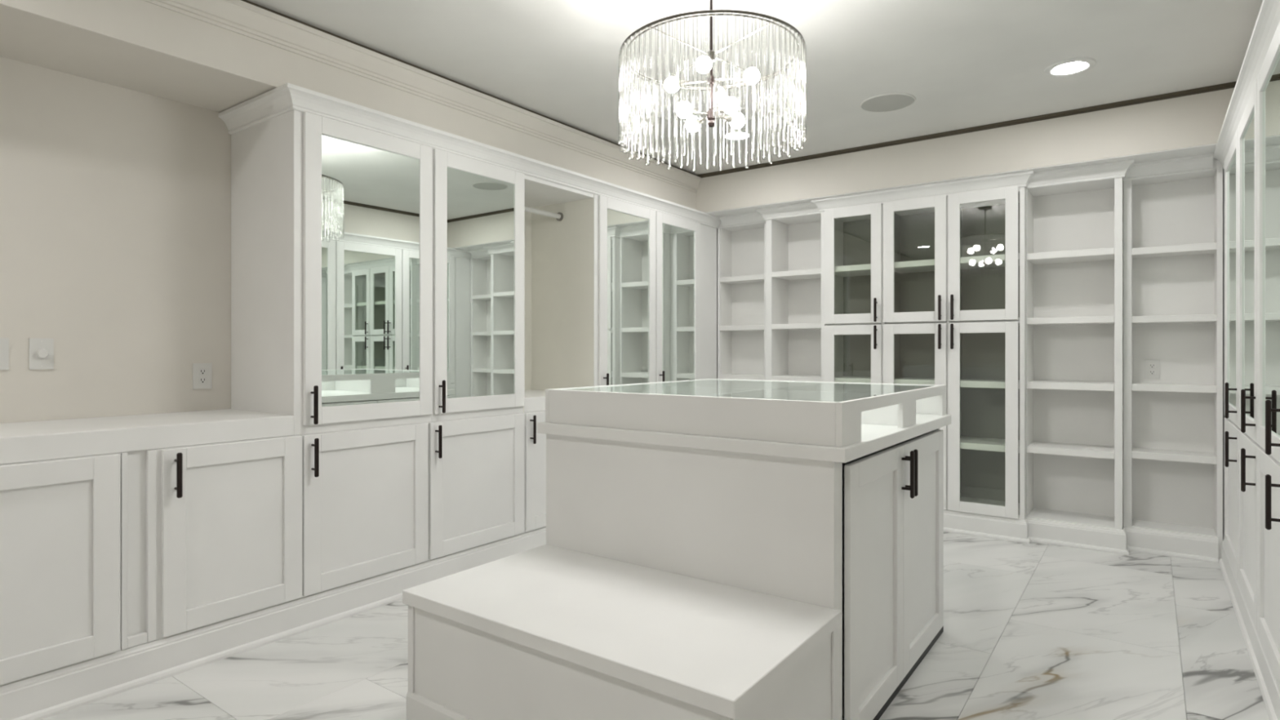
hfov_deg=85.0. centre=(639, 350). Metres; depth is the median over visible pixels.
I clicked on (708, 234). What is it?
cabinet filler
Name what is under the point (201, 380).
socket
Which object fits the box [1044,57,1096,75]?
recessed light
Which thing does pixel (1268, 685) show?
baseboard
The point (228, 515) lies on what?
base cabinet
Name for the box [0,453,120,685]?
base cabinet
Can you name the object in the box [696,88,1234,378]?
wall
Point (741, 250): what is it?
shelving unit
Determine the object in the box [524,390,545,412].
countertop
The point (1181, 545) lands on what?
baseboard
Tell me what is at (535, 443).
base cabinet
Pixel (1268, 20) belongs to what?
trim
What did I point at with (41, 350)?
dimmer switch
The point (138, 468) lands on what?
filler panel
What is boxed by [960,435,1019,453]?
shelf
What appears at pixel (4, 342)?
light switch
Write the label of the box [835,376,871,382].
shelf
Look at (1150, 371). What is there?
socket
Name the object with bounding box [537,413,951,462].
island countertop
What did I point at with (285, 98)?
trim
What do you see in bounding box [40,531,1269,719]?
floor
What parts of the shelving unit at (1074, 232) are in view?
panel, shelf, shelf, shelf, shelf, panel, panel, panel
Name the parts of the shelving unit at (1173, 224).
panel, panel, shelf, shelf, shelf, shelf, panel, panel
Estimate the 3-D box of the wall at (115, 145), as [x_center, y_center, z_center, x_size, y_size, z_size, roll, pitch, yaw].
[-1.560,-0.087,3.430,0.595,2.675,7.100,0,0,36]
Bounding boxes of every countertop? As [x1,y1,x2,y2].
[0,408,293,464]
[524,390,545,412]
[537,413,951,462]
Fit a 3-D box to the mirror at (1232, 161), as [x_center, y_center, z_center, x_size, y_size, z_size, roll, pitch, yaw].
[2.953,-0.336,3.474,0.005,1.223,0.566,0,0,36]
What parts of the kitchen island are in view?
panel, glass, panel, door, panel, panel, handle, handle, door, panel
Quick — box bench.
[402,544,840,719]
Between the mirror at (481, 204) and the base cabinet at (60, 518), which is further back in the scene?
the mirror at (481, 204)
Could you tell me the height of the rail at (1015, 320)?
0.040 m
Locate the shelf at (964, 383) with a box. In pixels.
[960,378,1019,388]
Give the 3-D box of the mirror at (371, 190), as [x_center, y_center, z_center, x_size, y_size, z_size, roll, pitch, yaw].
[-1.249,-0.350,3.261,0.005,1.195,0.508,0,0,37]
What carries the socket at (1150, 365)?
attached to the power outlet at (1152, 366)
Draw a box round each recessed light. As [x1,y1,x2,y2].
[720,128,754,140]
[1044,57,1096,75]
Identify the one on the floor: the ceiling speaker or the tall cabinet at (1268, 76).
the tall cabinet at (1268, 76)
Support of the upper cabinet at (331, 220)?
attached to the wall at (115, 145)
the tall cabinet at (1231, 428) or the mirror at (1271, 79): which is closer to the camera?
the mirror at (1271, 79)
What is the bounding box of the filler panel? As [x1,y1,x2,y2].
[120,448,155,650]
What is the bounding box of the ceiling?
[247,0,1262,174]
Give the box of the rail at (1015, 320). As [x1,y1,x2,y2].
[949,317,1019,325]
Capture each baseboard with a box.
[0,526,546,719]
[943,510,1218,563]
[1218,538,1279,719]
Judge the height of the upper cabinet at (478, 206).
1.471 m
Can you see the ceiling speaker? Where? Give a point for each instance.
(889, 102)
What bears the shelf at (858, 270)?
attached to the display cabinet at (932, 290)
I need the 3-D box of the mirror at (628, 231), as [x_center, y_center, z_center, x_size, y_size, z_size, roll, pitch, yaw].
[-0.082,-0.350,4.859,0.005,1.195,0.491,0,0,36]
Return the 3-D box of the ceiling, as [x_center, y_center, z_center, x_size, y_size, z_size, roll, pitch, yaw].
[0.053,-1.450,2.252,4.470,0.050,7.100,0,0,36]
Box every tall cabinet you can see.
[1224,128,1240,578]
[1237,79,1261,630]
[1257,21,1279,689]
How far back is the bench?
1.90 m
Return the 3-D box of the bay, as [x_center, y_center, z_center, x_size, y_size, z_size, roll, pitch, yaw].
[-0.712,-0.373,4.495,0.584,1.471,0.668,0,0,36]
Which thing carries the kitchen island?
on the floor
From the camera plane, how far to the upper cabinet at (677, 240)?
5.36 m
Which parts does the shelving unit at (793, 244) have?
panel, shelf, shelf, shelf, panel, panel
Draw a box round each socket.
[198,368,206,374]
[198,377,206,383]
[555,212,563,221]
[1148,363,1155,368]
[1148,369,1155,374]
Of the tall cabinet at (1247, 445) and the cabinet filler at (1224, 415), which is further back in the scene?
the cabinet filler at (1224, 415)
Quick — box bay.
[523,174,597,412]
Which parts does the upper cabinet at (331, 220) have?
handle, door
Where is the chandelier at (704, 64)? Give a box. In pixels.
[618,0,806,171]
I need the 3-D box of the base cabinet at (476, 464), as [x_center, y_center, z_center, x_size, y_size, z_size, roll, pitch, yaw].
[-1.083,0.785,3.939,0.640,0.845,0.666,0,0,36]
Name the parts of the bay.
panel, clothe rail, panel, panel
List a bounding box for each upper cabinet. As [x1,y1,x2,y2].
[231,110,432,435]
[431,148,524,422]
[597,195,655,386]
[655,211,700,382]
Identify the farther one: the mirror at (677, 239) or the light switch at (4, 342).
the mirror at (677, 239)
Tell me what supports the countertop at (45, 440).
on the base cabinet at (60, 518)
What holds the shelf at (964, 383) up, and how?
attached to the display cabinet at (932, 290)
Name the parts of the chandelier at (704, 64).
crystal rod, crystal rod, crystal rod, crystal rod, crystal rod, crystal rod, crystal rod, crystal rod, crystal rod, crystal rod, crystal rod, crystal rod, crystal rod, crystal rod, crystal rod, crystal rod, crystal rod, crystal rod, crystal rod, crystal rod, crystal rod, crystal rod, crystal rod, crystal rod, bulb, crystal rod, bulb, crystal rod, crystal rod, crystal rod, arm, bulb, crystal rod, crystal rod, crystal rod, arm, arm, crystal rod, bulb, arm, stem, crystal rod, arm, arm, bulb, arm, crystal rod, arm, bulb, crystal rod, crystal rod, bulb, crystal rod, crystal rod, crystal rod, bulb, crystal rod, crystal rod, crystal rod, crystal rod, crystal rod, crystal rod, crystal rod, crystal rod, crystal rod, crystal rod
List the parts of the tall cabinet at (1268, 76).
door, door, panel, handle, handle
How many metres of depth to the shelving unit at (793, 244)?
5.59 m
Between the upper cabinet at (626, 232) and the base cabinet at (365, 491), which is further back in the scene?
the upper cabinet at (626, 232)
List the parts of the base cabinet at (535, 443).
handle, panel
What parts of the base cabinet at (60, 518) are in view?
panel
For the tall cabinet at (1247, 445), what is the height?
2.317 m
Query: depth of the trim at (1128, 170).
4.44 m
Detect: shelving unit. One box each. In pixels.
[717,221,765,380]
[765,213,821,382]
[1026,177,1123,529]
[1123,158,1222,559]
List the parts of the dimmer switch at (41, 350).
knob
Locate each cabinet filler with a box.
[700,224,716,379]
[1222,168,1225,540]
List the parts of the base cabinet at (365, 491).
handle, panel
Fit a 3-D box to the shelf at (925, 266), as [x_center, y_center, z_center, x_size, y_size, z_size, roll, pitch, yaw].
[1.989,-0.594,4.922,0.406,0.041,0.373,0,0,36]
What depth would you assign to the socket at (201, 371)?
3.20 m
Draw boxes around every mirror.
[321,134,419,406]
[447,167,514,398]
[607,208,648,385]
[662,222,694,382]
[1227,153,1235,407]
[1241,111,1253,419]
[1262,52,1279,436]
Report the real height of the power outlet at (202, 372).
0.118 m
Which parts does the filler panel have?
rail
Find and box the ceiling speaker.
[859,93,915,112]
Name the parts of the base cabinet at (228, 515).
handle, panel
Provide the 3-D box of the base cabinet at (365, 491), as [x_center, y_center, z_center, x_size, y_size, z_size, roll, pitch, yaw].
[-1.471,0.785,3.408,0.640,0.845,0.648,0,0,36]
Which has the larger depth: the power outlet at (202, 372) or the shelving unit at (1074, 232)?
the shelving unit at (1074, 232)
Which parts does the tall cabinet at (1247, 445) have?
door, handle, handle, panel, door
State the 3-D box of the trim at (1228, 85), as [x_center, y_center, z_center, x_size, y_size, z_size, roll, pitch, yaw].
[-0.111,-1.411,2.040,3.385,0.027,6.565,0,0,36]
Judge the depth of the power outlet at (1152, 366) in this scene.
4.29 m
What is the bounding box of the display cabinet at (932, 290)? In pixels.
[821,186,1026,519]
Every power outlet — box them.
[192,363,212,389]
[1144,359,1159,378]
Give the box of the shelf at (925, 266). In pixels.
[894,259,934,273]
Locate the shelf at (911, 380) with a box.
[894,377,934,384]
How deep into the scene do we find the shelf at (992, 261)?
4.59 m
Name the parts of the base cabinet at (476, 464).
handle, panel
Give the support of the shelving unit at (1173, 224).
on the floor
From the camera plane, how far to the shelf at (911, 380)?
4.81 m
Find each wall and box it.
[0,0,696,423]
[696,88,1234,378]
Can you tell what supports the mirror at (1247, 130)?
attached to the tall cabinet at (1247, 445)
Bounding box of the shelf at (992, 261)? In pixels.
[960,253,1019,269]
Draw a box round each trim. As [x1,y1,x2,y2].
[142,0,701,192]
[218,82,720,228]
[240,0,1236,177]
[720,153,1213,227]
[1213,0,1279,168]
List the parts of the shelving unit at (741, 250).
panel, panel, shelf, shelf, shelf, panel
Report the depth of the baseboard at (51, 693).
2.71 m
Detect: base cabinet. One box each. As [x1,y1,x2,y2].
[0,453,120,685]
[154,435,302,640]
[300,422,428,598]
[426,413,524,560]
[523,410,546,533]
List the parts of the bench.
panel, corner post, panel, corner post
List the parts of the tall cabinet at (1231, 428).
door, handle, handle, panel, door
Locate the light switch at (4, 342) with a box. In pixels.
[0,337,8,369]
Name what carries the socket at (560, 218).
attached to the bay
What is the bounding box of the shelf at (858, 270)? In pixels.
[835,263,871,276]
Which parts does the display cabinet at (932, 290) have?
panel, door, door, panel, handle, handle, panel, door, door, handle, handle, handle, handle, door, door, panel, panel, panel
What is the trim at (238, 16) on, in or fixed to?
attached to the wall at (115, 145)
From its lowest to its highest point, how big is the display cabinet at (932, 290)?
2.317 m
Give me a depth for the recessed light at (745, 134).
4.59 m
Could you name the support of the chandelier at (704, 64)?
hanging from the ceiling
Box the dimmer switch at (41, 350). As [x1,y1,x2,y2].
[28,337,53,369]
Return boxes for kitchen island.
[537,378,951,719]

